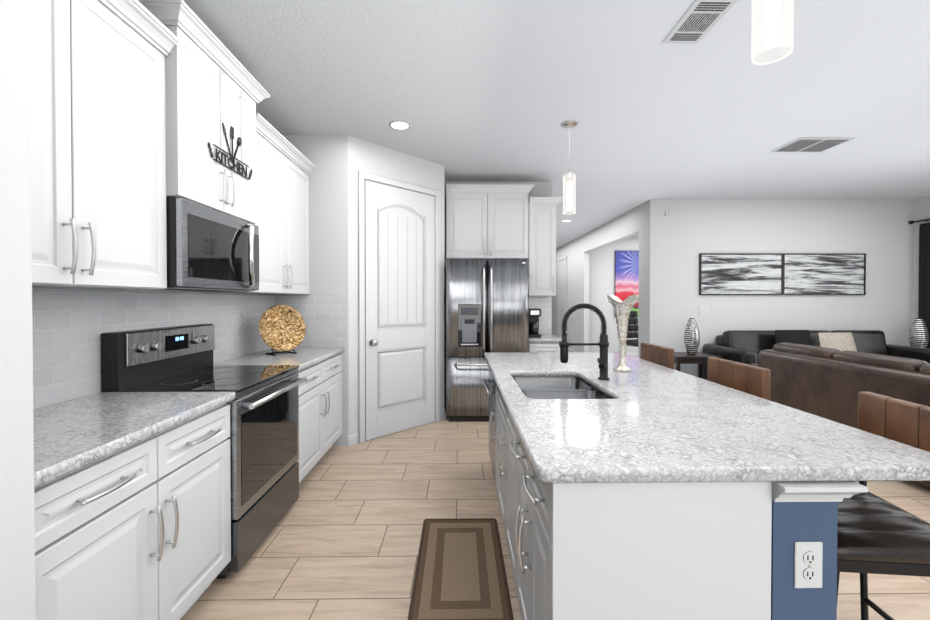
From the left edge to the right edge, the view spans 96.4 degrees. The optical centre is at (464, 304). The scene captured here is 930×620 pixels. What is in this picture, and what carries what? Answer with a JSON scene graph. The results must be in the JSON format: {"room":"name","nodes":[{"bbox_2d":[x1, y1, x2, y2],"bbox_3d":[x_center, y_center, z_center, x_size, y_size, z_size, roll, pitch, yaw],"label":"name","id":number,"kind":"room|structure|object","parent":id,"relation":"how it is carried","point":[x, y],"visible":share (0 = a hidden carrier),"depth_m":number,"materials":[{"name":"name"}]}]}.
{"room":"kitchen","nodes":[
{"label":"kitchen","id":0,"kind":"room"},
{"bbox_2d":[0,0,35,619],"bbox_3d":[-1.409,-0.072,-1.043,0.785,2.845,4.080,0,1,-1],"label":"wall","id":1,"kind":"structure","parent":0,"point":[17,558],"depth_m":0.97,"materials":[{"name":"white paint"}]},
{"bbox_2d":[32,287,267,294],"bbox_3d":[-1.789,-0.110,2.397,0.120,2.845,2.810,0,1,-1],"label":"wall","id":2,"kind":"structure","parent":0,"point":[147,290],"depth_m":2.25,"materials":[{"name":"white paint"}]},
{"bbox_2d":[29,0,178,288],"bbox_3d":[-1.519,-0.649,1.465,0.390,1.165,0.946,0,1,-1],"label":"upper cabinet","id":3,"kind":"object","parent":2,"relation":"attached to","point":[98,142],"visible":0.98,"depth_m":1.57,"materials":[{"name":"white wood"}]},
{"bbox_2d":[32,288,345,408],"bbox_3d":[-1.401,0.174,2.406,0.654,0.498,2.807,0,1,-1],"label":"tile backsplash","id":4,"kind":"structure","parent":2,"relation":"attached to","point":[69,326],"depth_m":2.12,"materials":[{"name":"white tile"}]},
{"bbox_2d":[138,0,269,223],"bbox_3d":[-1.506,-0.951,2.317,0.440,0.871,0.880,0,1,-1],"label":"upper cabinet","id":5,"kind":"object","parent":2,"relation":"attached to","point":[200,56],"visible":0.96,"depth_m":2.15,"materials":[{"name":"white wood"}]},
{"bbox_2d":[147,196,258,291],"bbox_3d":[-1.488,-0.296,2.324,0.456,0.431,0.752,0,1,-1],"label":"microwave","id":6,"kind":"object","parent":5,"relation":"attached to","point":[209,249],"visible":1,"depth_m":2.16,"materials":[{"name":"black metal"}]},
{"bbox_2d":[208,69,252,179],"bbox_3d":[-1.343,-1.035,2.398,0.003,0.520,0.462,0,1,-1],"label":"kitchen sign","id":7,"kind":"object","parent":5,"relation":"attached to","point":[239,142],"visible":0.98,"depth_m":2.38,"materials":[{"name":"grey metal"}]},
{"bbox_2d":[199,113,315,294],"bbox_3d":[-1.544,-0.669,3.249,0.390,1.165,1.096,0,1,-1],"label":"upper cabinet","id":8,"kind":"object","parent":2,"relation":"attached to","point":[285,168],"visible":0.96,"depth_m":3.19,"materials":[{"name":"white wood"}]},
{"bbox_2d":[283,135,445,445],"bbox_3d":[-1.056,-0.133,4.602,1.646,2.845,1.580,0,1,-1],"label":"wall","id":9,"kind":"structure","parent":0,"point":[339,162],"depth_m":3.82,"materials":[{"name":"white paint"}]},
{"bbox_2d":[346,433,357,445],"bbox_3d":[-1.044,1.250,3.850,0.088,0.095,0.074,0,1,-1],"label":"baseboard","id":10,"kind":"structure","parent":9,"relation":"attached to","point":[352,439],"depth_m":3.84,"materials":[{"name":"white wood"}]},
{"bbox_2d":[358,171,439,442],"bbox_3d":[-0.638,0.022,4.244,0.724,2.542,0.724,0,1,-1],"label":"pantry door","id":11,"kind":"structure","parent":9,"relation":"in","point":[399,295],"depth_m":4.20,"materials":[{"name":"white wood"}]},
{"bbox_2d":[442,408,445,419],"bbox_3d":[-0.240,1.240,4.750,0.039,0.095,0.197,0,1,-1],"label":"baseboard","id":12,"kind":"structure","parent":9,"relation":"attached to","point":[443,414],"depth_m":4.67,"materials":[{"name":"white"}]},
{"bbox_2d":[446,181,551,197],"bbox_3d":[0.432,-0.141,5.352,1.349,2.845,0.120,0,1,-1],"label":"wall","id":13,"kind":"structure","parent":0,"point":[542,189],"depth_m":5.28,"materials":[{"name":"white paint"}]},
{"bbox_2d":[446,184,534,259],"bbox_3d":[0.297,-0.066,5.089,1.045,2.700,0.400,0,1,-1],"label":"upper cabinet","id":14,"kind":"object","parent":13,"relation":"attached to","point":[487,221],"visible":1,"depth_m":4.94,"materials":[{"name":"white wood"}]},
{"bbox_2d":[529,296,551,333],"bbox_3d":[0.905,0.132,5.297,0.400,0.477,0.008,0,1,-1],"label":"backsplash","id":15,"kind":"structure","parent":13,"relation":"attached to","point":[543,304],"depth_m":5.29,"materials":[{"name":"white tile"}]},
{"bbox_2d":[528,197,562,295],"bbox_3d":[0.956,-0.689,5.092,0.388,1.165,0.400,0,1,-1],"label":"upper cabinet","id":16,"kind":"object","parent":13,"relation":"attached to","point":[542,246],"visible":0.98,"depth_m":4.95,"materials":[{"name":"white wood"}]},
{"bbox_2d":[180,357,929,619],"bbox_3d":[2.480,1.344,5.086,11.400,0.120,16.600,0,1,-1],"label":"floor","id":17,"kind":"structure","parent":0,"point":[341,541],"depth_m":2.37,"materials":[{"name":"tile"}]},
{"bbox_2d":[34,404,230,619],"bbox_3d":[-1.377,0.888,1.483,0.654,0.870,0.946,0,1,-1],"label":"base cabinet","id":18,"kind":"object","parent":17,"relation":"on","point":[140,530],"visible":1,"depth_m":1.41,"materials":[{"name":"white wood"}]},
{"bbox_2d":[101,324,306,578],"bbox_3d":[-1.366,0.721,2.337,0.700,1.185,0.752,0,1,-1],"label":"range","id":19,"kind":"object","parent":17,"relation":"on","point":[264,432],"visible":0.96,"depth_m":2.19,"materials":[{"name":"black metal"}]},
{"bbox_2d":[297,353,341,482],"bbox_3d":[-1.401,0.868,3.268,0.654,0.870,1.096,0,1,-1],"label":"base cabinet","id":20,"kind":"object","parent":17,"relation":"on","point":[320,410],"visible":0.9,"depth_m":3.20,"materials":[{"name":"white wood"}]},
{"bbox_2d":[33,347,343,487],"bbox_3d":[-1.401,0.422,2.404,0.635,0.038,2.798,0,1,-1],"label":"countertop","id":21,"kind":"structure","parent":20,"relation":"on","point":[70,435],"depth_m":1.53,"materials":[{"name":"stone"}]},
{"bbox_2d":[259,305,305,355],"bbox_3d":[-1.456,0.196,3.307,0.283,0.393,0.293,0,1,-1],"label":"decorative plate","id":22,"kind":"object","parent":21,"relation":"on","point":[282,328],"visible":1,"depth_m":3.32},
{"bbox_2d":[408,518,513,619],"bbox_3d":[-0.023,1.308,2.106,0.443,0.014,0.846,0,1,-1],"label":"kitchen rug","id":23,"kind":"object","parent":17,"relation":"on","point":[460,572],"visible":0.96,"depth_m":2.01,"materials":[{"name":"brown fabric"}]},
{"bbox_2d":[446,259,528,421],"bbox_3d":[0.241,0.393,4.878,0.906,1.786,0.796,0,1,-1],"label":"refrigerator","id":24,"kind":"object","parent":17,"relation":"on","point":[487,306],"visible":0.88,"depth_m":4.54,"materials":[{"name":"grey metal"}]},
{"bbox_2d":[487,370,490,460],"bbox_3d":[0.484,0.870,3.091,0.576,0.870,0.615,0,1,-1],"label":"base cabinet","id":25,"kind":"object","parent":17,"relation":"on","point":[488,389],"depth_m":3.19,"materials":[{"name":"white wood"}]},
{"bbox_2d":[484,352,929,482],"bbox_3d":[0.736,0.424,2.242,1.135,0.038,2.360,0,1,-1],"label":"countertop","id":26,"kind":"structure","parent":25,"relation":"on","point":[647,422],"depth_m":1.33,"materials":[{"name":"stone"}]},
{"bbox_2d":[513,377,607,398],"bbox_3d":[0.477,0.544,2.170,0.407,0.200,0.712,0,1,-1],"label":"undermount sink","id":27,"kind":"object","parent":26,"relation":"in","point":[553,388],"visible":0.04,"depth_m":2.45,"materials":[{"name":"silver metal"}]},
{"bbox_2d":[559,303,609,379],"bbox_3d":[0.647,0.198,2.222,0.275,0.414,0.125,0,1,-1],"label":"faucet","id":28,"kind":"object","parent":26,"relation":"on","point":[603,344],"visible":1,"depth_m":2.24,"materials":[{"name":"black metal"}]},
{"bbox_2d":[607,294,638,371],"bbox_3d":[0.961,0.169,2.533,0.182,0.465,0.182,0,1,21],"label":"vase","id":29,"kind":"object","parent":26,"relation":"on","point":[623,308],"visible":1,"depth_m":2.51,"materials":[{"name":"white ceramic"}]},
{"bbox_2d":[491,375,590,517],"bbox_3d":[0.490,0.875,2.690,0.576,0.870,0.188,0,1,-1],"label":"base cabinet","id":30,"kind":"object","parent":17,"relation":"on","point":[500,418],"depth_m":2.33,"materials":[{"name":"white wood"}]},
{"bbox_2d":[529,342,559,352],"bbox_3d":[0.903,0.850,4.963,0.373,0.870,0.669,0,1,-1],"label":"base cabinet","id":31,"kind":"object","parent":17,"relation":"on","point":[544,347],"depth_m":4.67,"materials":[{"name":"white"}]},
{"bbox_2d":[529,334,561,341],"bbox_3d":[0.907,0.394,4.970,0.395,0.038,0.650,0,1,-1],"label":"countertop","id":32,"kind":"structure","parent":31,"relation":"on","point":[548,338],"depth_m":4.66,"materials":[{"name":"stone"}]},
{"bbox_2d":[529,308,540,336],"bbox_3d":[0.812,0.211,4.935,0.150,0.330,0.212,0,1,-1],"label":"coffee maker","id":33,"kind":"object","parent":32,"relation":"on","point":[534,314],"visible":0.75,"depth_m":4.85,"materials":[{"name":"black plastic"}]},
{"bbox_2d":[616,311,638,346],"bbox_3d":[3.536,0.688,8.427,0.827,1.120,0.867,0,1,-1],"label":"tufted chair","id":34,"kind":"object","parent":17,"relation":"on","point":[631,333],"visible":0.33,"depth_m":8.64,"materials":[{"name":"black leather"}]},
{"bbox_2d":[511,421,771,619],"bbox_3d":[0.508,0.888,1.416,0.573,0.870,0.671,0,1,-1],"label":"base cabinet","id":35,"kind":"object","parent":17,"relation":"on","point":[650,551],"depth_m":1.08,"materials":[{"name":"white wood"}]},
{"bbox_2d":[640,342,673,368],"bbox_3d":[1.226,0.804,3.153,0.490,0.999,0.458,0,1,-1],"label":"bar stool","id":36,"kind":"object","parent":17,"relation":"on","point":[658,354],"visible":0.23,"depth_m":3.08,"materials":[{"name":"brown leather"}]},
{"bbox_2d":[674,352,722,378],"bbox_3d":[3.140,0.984,5.811,0.620,0.585,0.500,0,1,-1],"label":"side table","id":37,"kind":"object","parent":17,"relation":"on","point":[700,359],"visible":0.23,"depth_m":5.59,"materials":[{"name":"grey wood"}]},
{"bbox_2d":[684,318,699,354],"bbox_3d":[3.170,0.440,5.806,0.200,0.500,0.200,0,1,-1],"label":"vase","id":38,"kind":"object","parent":37,"relation":"on","point":[691,337],"visible":1,"depth_m":5.74,"materials":[{"name":"silver metal"}]},
{"bbox_2d":[708,357,769,399],"bbox_3d":[1.258,0.814,2.273,0.490,0.999,0.458,0,1,-1],"label":"bar stool","id":39,"kind":"object","parent":17,"relation":"on","point":[750,379],"visible":0.12,"depth_m":2.20,"materials":[{"name":"brown leather"}]},
{"bbox_2d":[703,330,929,379],"bbox_3d":[4.881,0.823,5.748,2.700,0.908,0.960,0,1,-1],"label":"sofa","id":40,"kind":"object","parent":17,"relation":"on","point":[744,346],"visible":0.29,"depth_m":5.89,"materials":[{"name":"leather"}]},
{"bbox_2d":[775,330,811,345],"bbox_3d":[4.522,0.593,5.698,0.500,0.489,0.171,0,1,-1],"label":"pillow","id":41,"kind":"object","parent":40,"relation":"on","point":[802,337],"visible":0.38,"depth_m":5.69,"materials":[{"name":"black fabric"}]},
{"bbox_2d":[818,332,856,350],"bbox_3d":[5.024,0.608,5.579,0.480,0.461,0.185,0,1,-1],"label":"leopard pillow","id":42,"kind":"object","parent":40,"relation":"on","point":[842,341],"visible":0.42,"depth_m":5.56,"materials":[{"name":"beige fabric"}]},
{"bbox_2d":[771,481,867,619],"bbox_3d":[0.889,0.879,2.234,0.210,0.870,2.380,0,1,-1],"label":"wall","id":43,"kind":"structure","parent":17,"relation":"on","point":[804,554],"depth_m":1.08,"materials":[{"name":"blue paint"}]},
{"bbox_2d":[750,342,929,486],"bbox_3d":[3.608,0.853,3.396,0.960,0.898,2.500,0,1,-1],"label":"sofa","id":44,"kind":"object","parent":17,"relation":"on","point":[827,383],"visible":0.58,"depth_m":3.53,"materials":[{"name":"leather"}]},
{"bbox_2d":[837,391,929,619],"bbox_3d":[1.246,0.824,1.352,0.490,0.999,0.458,0,1,5],"label":"bar stool","id":45,"kind":"object","parent":17,"relation":"on","point":[876,534],"visible":0.4,"depth_m":1.26,"materials":[{"name":"brown leather"}]},
{"bbox_3d":[6.419,0.983,5.916,0.380,0.585,0.500,0,1,-1],"label":"side table","id":46,"kind":"object","parent":17,"relation":"on","visible":0},
{"bbox_2d":[908,318,928,347],"bbox_3d":[6.429,0.439,5.891,0.200,0.500,0.200,0,1,-1],"label":"vase","id":47,"kind":"object","parent":46,"relation":"on","point":[918,336],"visible":0.83,"depth_m":5.84,"materials":[{"name":"silver metal"}]},
{"bbox_2d":[183,0,929,248],"bbox_3d":[2.480,-1.621,5.054,11.400,0.120,16.600,0,1,-1],"label":"ceiling","id":48,"kind":"structure","parent":0,"point":[484,90],"depth_m":3.00,"materials":[{"name":"white paint"}]},
{"bbox_2d":[389,120,410,129],"bbox_3d":[-0.560,-1.541,3.574,0.186,0.008,0.186,0,1,-1],"label":"recessed light","id":49,"kind":"object","parent":48,"relation":"in","point":[399,125],"visible":1,"depth_m":3.57,"materials":[{"name":"white"}]},
{"bbox_2d":[560,120,578,214],"bbox_3d":[0.891,-1.162,3.547,0.150,0.764,0.150,0,1,-1],"label":"pendant light","id":50,"kind":"object","parent":48,"relation":"hanging from","point":[569,124],"visible":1,"depth_m":3.54,"materials":[{"name":"white glass"}]},
{"bbox_2d":[662,0,737,43],"bbox_3d":[1.258,-1.526,2.243,0.210,0.009,0.370,0,1,-1],"label":"ceiling vent","id":51,"kind":"object","parent":48,"relation":"in","point":[698,21],"visible":1,"depth_m":2.23,"materials":[{"name":"white metal"}]},
{"bbox_2d":[751,0,793,64],"bbox_3d":[0.961,-1.150,1.298,0.150,0.740,0.150,0,1,-1],"label":"pendant light","id":52,"kind":"object","parent":48,"relation":"hanging from","point":[772,21],"visible":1,"depth_m":1.29,"materials":[{"name":"white glass"}]},
{"bbox_2d":[771,138,854,152],"bbox_3d":[3.354,-1.545,4.032,0.520,0.009,0.370,0,1,-1],"label":"ceiling vent","id":53,"kind":"object","parent":48,"relation":"in","point":[809,145],"visible":1,"depth_m":4.02,"materials":[{"name":"white metal"}]},
{"bbox_2d":[552,201,646,357],"bbox_3d":[2.778,-0.188,9.655,0.120,2.845,6.640,0,1,-1],"label":"wall","id":54,"kind":"structure","parent":0,"point":[577,283],"depth_m":9.50,"materials":[{"name":"white paint"}]},
{"bbox_2d":[557,256,566,337],"bbox_3d":[2.659,-0.043,11.495,0.065,2.515,1.010,0,1,-1],"label":"hall door","id":55,"kind":"structure","parent":54,"relation":"in","point":[561,286],"depth_m":11.51,"materials":[{"name":"white"}]},
{"bbox_2d":[589,236,638,352],"bbox_3d":[4.775,-0.190,9.862,3.880,2.845,0.120,0,1,-1],"label":"wall","id":56,"kind":"structure","parent":0,"point":[601,273],"depth_m":9.78,"materials":[{"name":"white paint"}]},
{"bbox_2d":[615,251,638,316],"bbox_3d":[3.946,-0.491,9.766,0.848,1.558,0.040,0,1,-1],"label":"framed picture","id":57,"kind":"object","parent":56,"relation":"attached to","point":[626,274],"visible":0.48,"depth_m":9.75,"materials":[{"name":"multicoloured"}]},
{"bbox_2d":[626,353,637,356],"bbox_3d":[4.776,1.186,9.810,3.880,0.095,0.014,0,1,-1],"label":"baseboard","id":58,"kind":"structure","parent":56,"relation":"attached to","point":[634,354],"depth_m":9.79,"materials":[{"name":"white"}]},
{"bbox_2d":[646,199,913,376],"bbox_3d":[4.819,-0.152,6.302,4.110,2.845,0.120,0,1,-1],"label":"wall","id":59,"kind":"structure","parent":0,"point":[879,233],"depth_m":6.24,"materials":[{"name":"white paint"}]},
{"bbox_2d":[698,306,709,313],"bbox_3d":[3.580,0.082,6.222,0.170,0.120,0.009,0,1,-1],"label":"switch plate","id":60,"kind":"object","parent":59,"relation":"attached to","point":[703,309],"visible":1,"depth_m":6.22,"materials":[{"name":"white plastic"}]},
{"bbox_2d":[699,253,782,294],"bbox_3d":[4.125,-0.456,6.211,1.246,0.621,0.035,0,1,-1],"label":"framed art","id":61,"kind":"object","parent":59,"relation":"attached to","point":[740,273],"visible":0.96,"depth_m":6.21,"materials":[{"name":"black"}]},
{"bbox_2d":[783,253,865,294],"bbox_3d":[5.375,-0.456,6.228,1.246,0.621,0.035,0,1,-1],"label":"framed art","id":62,"kind":"object","parent":59,"relation":"attached to","point":[824,274],"visible":0.88,"depth_m":6.22,"materials":[{"name":"black"}]},
{"bbox_2d":[912,197,929,322],"bbox_3d":[6.877,-0.102,1.650,0.120,2.845,9.240,0,1,-1],"label":"wall","id":63,"kind":"structure","parent":0,"point":[922,209],"depth_m":6.20,"materials":[{"name":"white paint"}]},
{"bbox_2d":[909,218,929,223],"bbox_3d":[6.715,-1.208,4.371,0.127,0.055,3.710,0,1,-1],"label":"curtain rod","id":64,"kind":"object","parent":63,"relation":"attached to","point":[910,222],"depth_m":6.09,"materials":[{"name":"black metal"}]},
{"bbox_2d":[918,222,929,347],"bbox_3d":[6.693,0.034,5.627,0.075,2.430,0.995,0,1,-1],"label":"curtain","id":65,"kind":"object","parent":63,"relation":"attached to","point":[924,276],"depth_m":6.03,"materials":[{"name":"black fabric"}]}
]}

